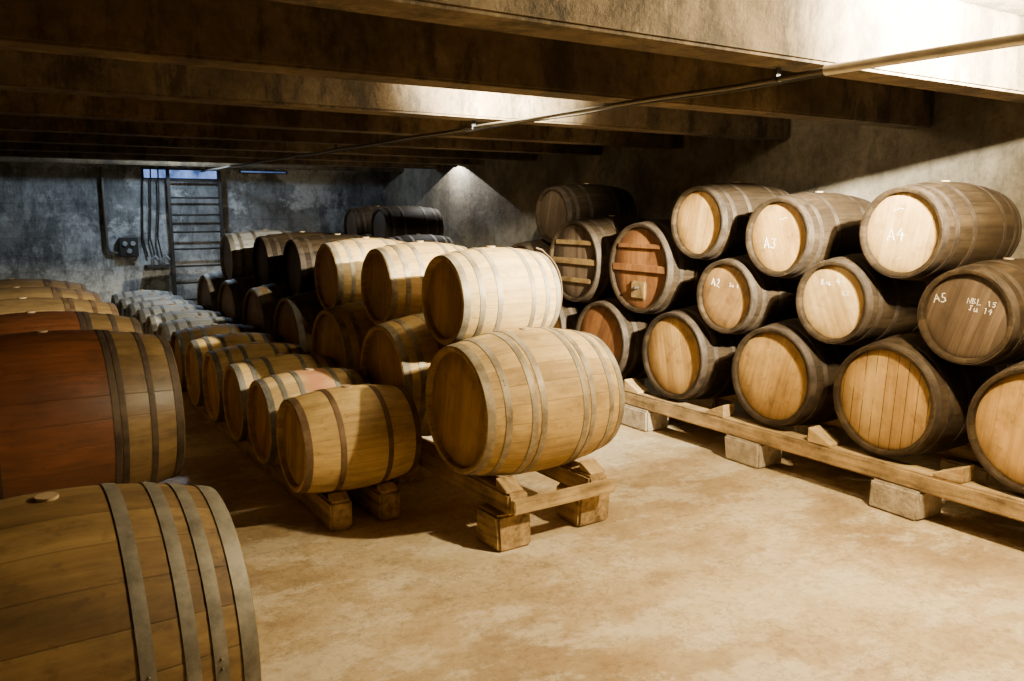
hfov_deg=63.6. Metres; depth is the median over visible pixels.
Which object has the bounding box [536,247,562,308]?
hoop
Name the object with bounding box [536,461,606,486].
rail
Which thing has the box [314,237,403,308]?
wine barrel
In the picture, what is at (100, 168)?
pipe
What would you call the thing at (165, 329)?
wine barrel
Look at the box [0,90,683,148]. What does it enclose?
beam
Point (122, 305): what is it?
wine barrel
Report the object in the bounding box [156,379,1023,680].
floor
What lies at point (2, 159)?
beam
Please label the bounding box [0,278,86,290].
wine barrel
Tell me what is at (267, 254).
wine barrel
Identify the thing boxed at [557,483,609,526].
wooden block
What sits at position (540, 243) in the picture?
wine barrel
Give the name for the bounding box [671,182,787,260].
wine barrel
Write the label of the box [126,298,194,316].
wine barrel
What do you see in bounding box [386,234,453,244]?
wine barrel
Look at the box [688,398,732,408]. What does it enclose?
concrete block
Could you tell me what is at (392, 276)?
wine barrel
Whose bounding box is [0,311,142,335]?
wine barrel
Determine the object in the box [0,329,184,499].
wine barrel
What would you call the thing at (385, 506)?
rail
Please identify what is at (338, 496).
wedge
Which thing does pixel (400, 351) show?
wine barrel
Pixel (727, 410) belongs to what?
wedge
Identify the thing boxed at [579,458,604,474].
wedge
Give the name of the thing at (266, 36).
beam
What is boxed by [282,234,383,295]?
wine barrel
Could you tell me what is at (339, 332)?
wine barrel
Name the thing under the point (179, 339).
wine barrel
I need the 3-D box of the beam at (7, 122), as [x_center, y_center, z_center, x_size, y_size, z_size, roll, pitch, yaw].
[-2.166,-1.810,6.714,7.300,0.350,0.200,-6,11,-33]
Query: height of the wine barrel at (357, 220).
0.577 m
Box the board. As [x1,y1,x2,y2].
[511,478,614,515]
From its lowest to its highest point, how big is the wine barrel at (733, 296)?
0.577 m
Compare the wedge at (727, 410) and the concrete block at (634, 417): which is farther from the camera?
the concrete block at (634, 417)
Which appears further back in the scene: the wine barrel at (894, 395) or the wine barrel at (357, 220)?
the wine barrel at (357, 220)
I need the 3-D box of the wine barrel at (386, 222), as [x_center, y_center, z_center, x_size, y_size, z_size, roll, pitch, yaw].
[-1.367,-1.470,10.748,0.820,0.577,0.570,-6,11,-33]
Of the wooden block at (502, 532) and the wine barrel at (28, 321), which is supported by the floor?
the wooden block at (502, 532)
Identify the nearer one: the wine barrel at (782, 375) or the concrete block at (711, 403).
the wine barrel at (782, 375)
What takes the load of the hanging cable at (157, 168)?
hanging from the wall at (52, 226)
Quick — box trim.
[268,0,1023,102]
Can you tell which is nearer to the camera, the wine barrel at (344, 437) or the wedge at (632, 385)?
the wine barrel at (344, 437)
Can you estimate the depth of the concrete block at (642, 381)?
7.68 m
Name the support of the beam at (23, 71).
attached to the wall at (979, 141)
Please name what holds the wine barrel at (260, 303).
on the rail at (483, 488)
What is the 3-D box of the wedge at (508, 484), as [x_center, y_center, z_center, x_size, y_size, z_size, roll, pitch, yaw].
[-0.013,0.724,4.153,0.100,0.054,0.100,-6,11,-33]
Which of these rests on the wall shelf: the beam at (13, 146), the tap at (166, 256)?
the tap at (166, 256)
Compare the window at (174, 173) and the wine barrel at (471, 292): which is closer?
the wine barrel at (471, 292)
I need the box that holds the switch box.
[118,237,138,256]
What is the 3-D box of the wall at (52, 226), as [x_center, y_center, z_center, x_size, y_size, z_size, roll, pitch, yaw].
[-5.118,-1.418,11.381,7.700,2.600,0.200,-6,11,-33]
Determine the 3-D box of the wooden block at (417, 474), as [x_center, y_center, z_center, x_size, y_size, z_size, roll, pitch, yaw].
[-0.684,0.788,5.228,0.202,0.190,0.200,-6,11,-33]
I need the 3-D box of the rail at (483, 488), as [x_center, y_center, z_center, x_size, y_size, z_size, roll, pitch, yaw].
[-1.660,0.402,6.688,0.127,0.110,6.223,-6,11,-33]
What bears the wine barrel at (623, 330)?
on the rail at (965, 452)
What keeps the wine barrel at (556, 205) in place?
on the wine barrel at (540, 243)
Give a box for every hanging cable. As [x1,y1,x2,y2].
[142,168,148,256]
[149,168,155,258]
[157,168,162,257]
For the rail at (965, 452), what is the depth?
5.12 m
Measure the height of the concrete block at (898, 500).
0.170 m
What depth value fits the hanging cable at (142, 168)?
11.23 m
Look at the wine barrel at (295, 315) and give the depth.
6.33 m
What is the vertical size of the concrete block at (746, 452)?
0.170 m
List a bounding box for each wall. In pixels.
[0,162,386,304]
[386,91,1023,363]
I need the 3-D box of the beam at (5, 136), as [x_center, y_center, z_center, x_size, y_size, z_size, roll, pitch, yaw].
[-2.814,-1.968,7.700,7.300,0.350,0.200,-6,11,-33]
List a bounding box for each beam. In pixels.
[0,0,934,128]
[0,49,790,140]
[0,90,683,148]
[0,114,601,155]
[0,130,536,160]
[0,142,483,165]
[0,150,440,168]
[0,157,403,171]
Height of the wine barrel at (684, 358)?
0.727 m
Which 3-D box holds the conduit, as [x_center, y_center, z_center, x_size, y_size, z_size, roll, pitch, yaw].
[-0.593,-1.447,5.778,0.047,0.068,13.600,-6,11,-33]
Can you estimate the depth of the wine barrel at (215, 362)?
5.86 m
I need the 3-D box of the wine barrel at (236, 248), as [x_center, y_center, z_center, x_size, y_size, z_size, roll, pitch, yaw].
[-2.534,-0.857,8.520,0.820,0.577,0.571,-6,11,-32]
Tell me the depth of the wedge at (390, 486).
4.54 m
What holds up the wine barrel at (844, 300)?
on the wine barrel at (894, 395)
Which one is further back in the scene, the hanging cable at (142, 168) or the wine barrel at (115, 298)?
the hanging cable at (142, 168)
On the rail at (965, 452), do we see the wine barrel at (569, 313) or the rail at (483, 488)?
the wine barrel at (569, 313)
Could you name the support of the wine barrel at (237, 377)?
on the rail at (336, 516)
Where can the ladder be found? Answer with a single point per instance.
(167, 173)
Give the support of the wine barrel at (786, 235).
on the wine barrel at (733, 296)
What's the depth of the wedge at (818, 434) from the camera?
5.05 m
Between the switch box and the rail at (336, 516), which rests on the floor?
the rail at (336, 516)
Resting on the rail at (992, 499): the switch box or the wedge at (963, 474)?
the wedge at (963, 474)
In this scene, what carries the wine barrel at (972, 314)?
on the wine barrel at (995, 415)
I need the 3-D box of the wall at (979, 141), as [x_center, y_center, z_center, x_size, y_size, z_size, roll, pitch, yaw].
[1.867,-0.806,7.559,0.200,2.600,13.900,-6,11,-33]
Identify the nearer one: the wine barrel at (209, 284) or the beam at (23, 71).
the beam at (23, 71)
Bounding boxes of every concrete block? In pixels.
[622,404,667,431]
[623,379,644,386]
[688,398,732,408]
[725,435,781,468]
[794,423,847,445]
[869,478,941,520]
[940,456,1006,488]
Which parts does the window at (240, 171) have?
pane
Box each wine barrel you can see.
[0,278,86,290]
[0,286,100,301]
[0,297,118,314]
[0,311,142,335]
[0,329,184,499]
[0,481,261,680]
[111,289,172,309]
[118,294,182,315]
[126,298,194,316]
[135,303,207,333]
[145,309,222,334]
[157,316,238,343]
[170,323,257,391]
[185,332,278,405]
[197,271,224,310]
[202,342,304,422]
[218,274,257,324]
[220,229,295,280]
[222,353,334,441]
[243,281,288,333]
[247,367,369,464]
[252,231,333,286]
[273,290,324,353]
[276,384,421,492]
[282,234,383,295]
[311,300,374,369]
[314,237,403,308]
[344,205,389,234]
[360,313,446,435]
[361,241,467,324]
[370,205,443,238]
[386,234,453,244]
[422,246,560,344]
[425,327,624,475]
[511,239,550,255]
[535,183,636,242]
[549,215,649,302]
[553,298,590,329]
[576,297,660,379]
[609,218,715,313]
[642,305,745,399]
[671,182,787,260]
[696,254,799,334]
[732,318,865,425]
[745,191,870,279]
[795,253,930,344]
[833,331,1013,456]
[859,180,1021,281]
[917,258,1023,365]
[967,360,1023,493]
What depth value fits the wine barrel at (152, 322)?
7.80 m
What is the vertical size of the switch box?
0.260 m
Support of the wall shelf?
attached to the wall at (52, 226)
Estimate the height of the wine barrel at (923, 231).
0.577 m
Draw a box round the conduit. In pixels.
[200,32,1023,171]
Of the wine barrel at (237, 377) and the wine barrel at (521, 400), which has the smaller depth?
the wine barrel at (521, 400)
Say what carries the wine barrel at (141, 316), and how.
on the rail at (336, 516)
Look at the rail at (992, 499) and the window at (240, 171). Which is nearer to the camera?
the rail at (992, 499)
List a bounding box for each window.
[141,168,217,179]
[239,170,287,173]
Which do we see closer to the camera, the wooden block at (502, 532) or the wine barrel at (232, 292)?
the wooden block at (502, 532)
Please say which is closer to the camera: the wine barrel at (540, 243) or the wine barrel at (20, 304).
the wine barrel at (20, 304)
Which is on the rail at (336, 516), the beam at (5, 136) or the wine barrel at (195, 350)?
the wine barrel at (195, 350)
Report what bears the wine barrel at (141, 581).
on the rail
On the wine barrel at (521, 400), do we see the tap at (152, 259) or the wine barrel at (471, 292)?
the wine barrel at (471, 292)
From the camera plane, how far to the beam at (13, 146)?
8.81 m
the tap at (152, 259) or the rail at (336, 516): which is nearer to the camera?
the rail at (336, 516)
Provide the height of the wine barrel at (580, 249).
0.767 m
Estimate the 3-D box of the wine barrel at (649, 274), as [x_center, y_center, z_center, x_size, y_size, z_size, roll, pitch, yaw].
[1.315,-0.596,6.584,0.890,0.767,0.760,-6,11,-32]
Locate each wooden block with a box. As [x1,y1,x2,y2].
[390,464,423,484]
[477,503,530,552]
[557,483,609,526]
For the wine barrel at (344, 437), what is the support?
on the rail at (385, 506)
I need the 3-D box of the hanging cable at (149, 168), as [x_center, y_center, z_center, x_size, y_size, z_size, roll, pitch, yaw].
[-4.925,-1.726,11.253,0.079,1.232,0.022,-6,11,-33]
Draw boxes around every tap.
[151,255,159,265]
[162,254,170,264]
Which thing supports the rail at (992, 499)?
on the concrete block
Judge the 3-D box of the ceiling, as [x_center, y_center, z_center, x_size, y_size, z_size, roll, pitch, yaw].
[-1.278,-1.865,5.321,7.700,0.200,14.300,-6,11,-33]
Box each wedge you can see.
[328,491,349,502]
[377,482,397,492]
[496,475,522,493]
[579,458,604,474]
[624,378,647,393]
[706,403,733,417]
[808,425,840,446]
[933,464,973,483]
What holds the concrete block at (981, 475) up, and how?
on the floor
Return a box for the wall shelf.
[144,254,172,267]
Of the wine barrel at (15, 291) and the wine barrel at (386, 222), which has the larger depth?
the wine barrel at (386, 222)
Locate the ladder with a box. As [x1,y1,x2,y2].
[165,170,223,299]
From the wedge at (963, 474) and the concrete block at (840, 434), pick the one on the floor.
the concrete block at (840, 434)
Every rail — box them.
[182,392,351,531]
[345,482,399,520]
[418,439,526,515]
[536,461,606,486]
[624,390,1023,521]
[643,378,979,462]
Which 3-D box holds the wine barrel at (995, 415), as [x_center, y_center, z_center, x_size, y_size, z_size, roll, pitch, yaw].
[2.904,0.407,4.257,0.880,0.729,0.720,-6,11,-32]
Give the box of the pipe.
[99,167,117,254]
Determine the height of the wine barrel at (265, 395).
0.577 m
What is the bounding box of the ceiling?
[957,0,1023,16]
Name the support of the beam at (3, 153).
attached to the wall at (979, 141)
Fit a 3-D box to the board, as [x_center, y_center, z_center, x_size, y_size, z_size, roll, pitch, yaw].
[0.273,0.800,4.238,0.643,0.070,0.043,-6,11,-33]

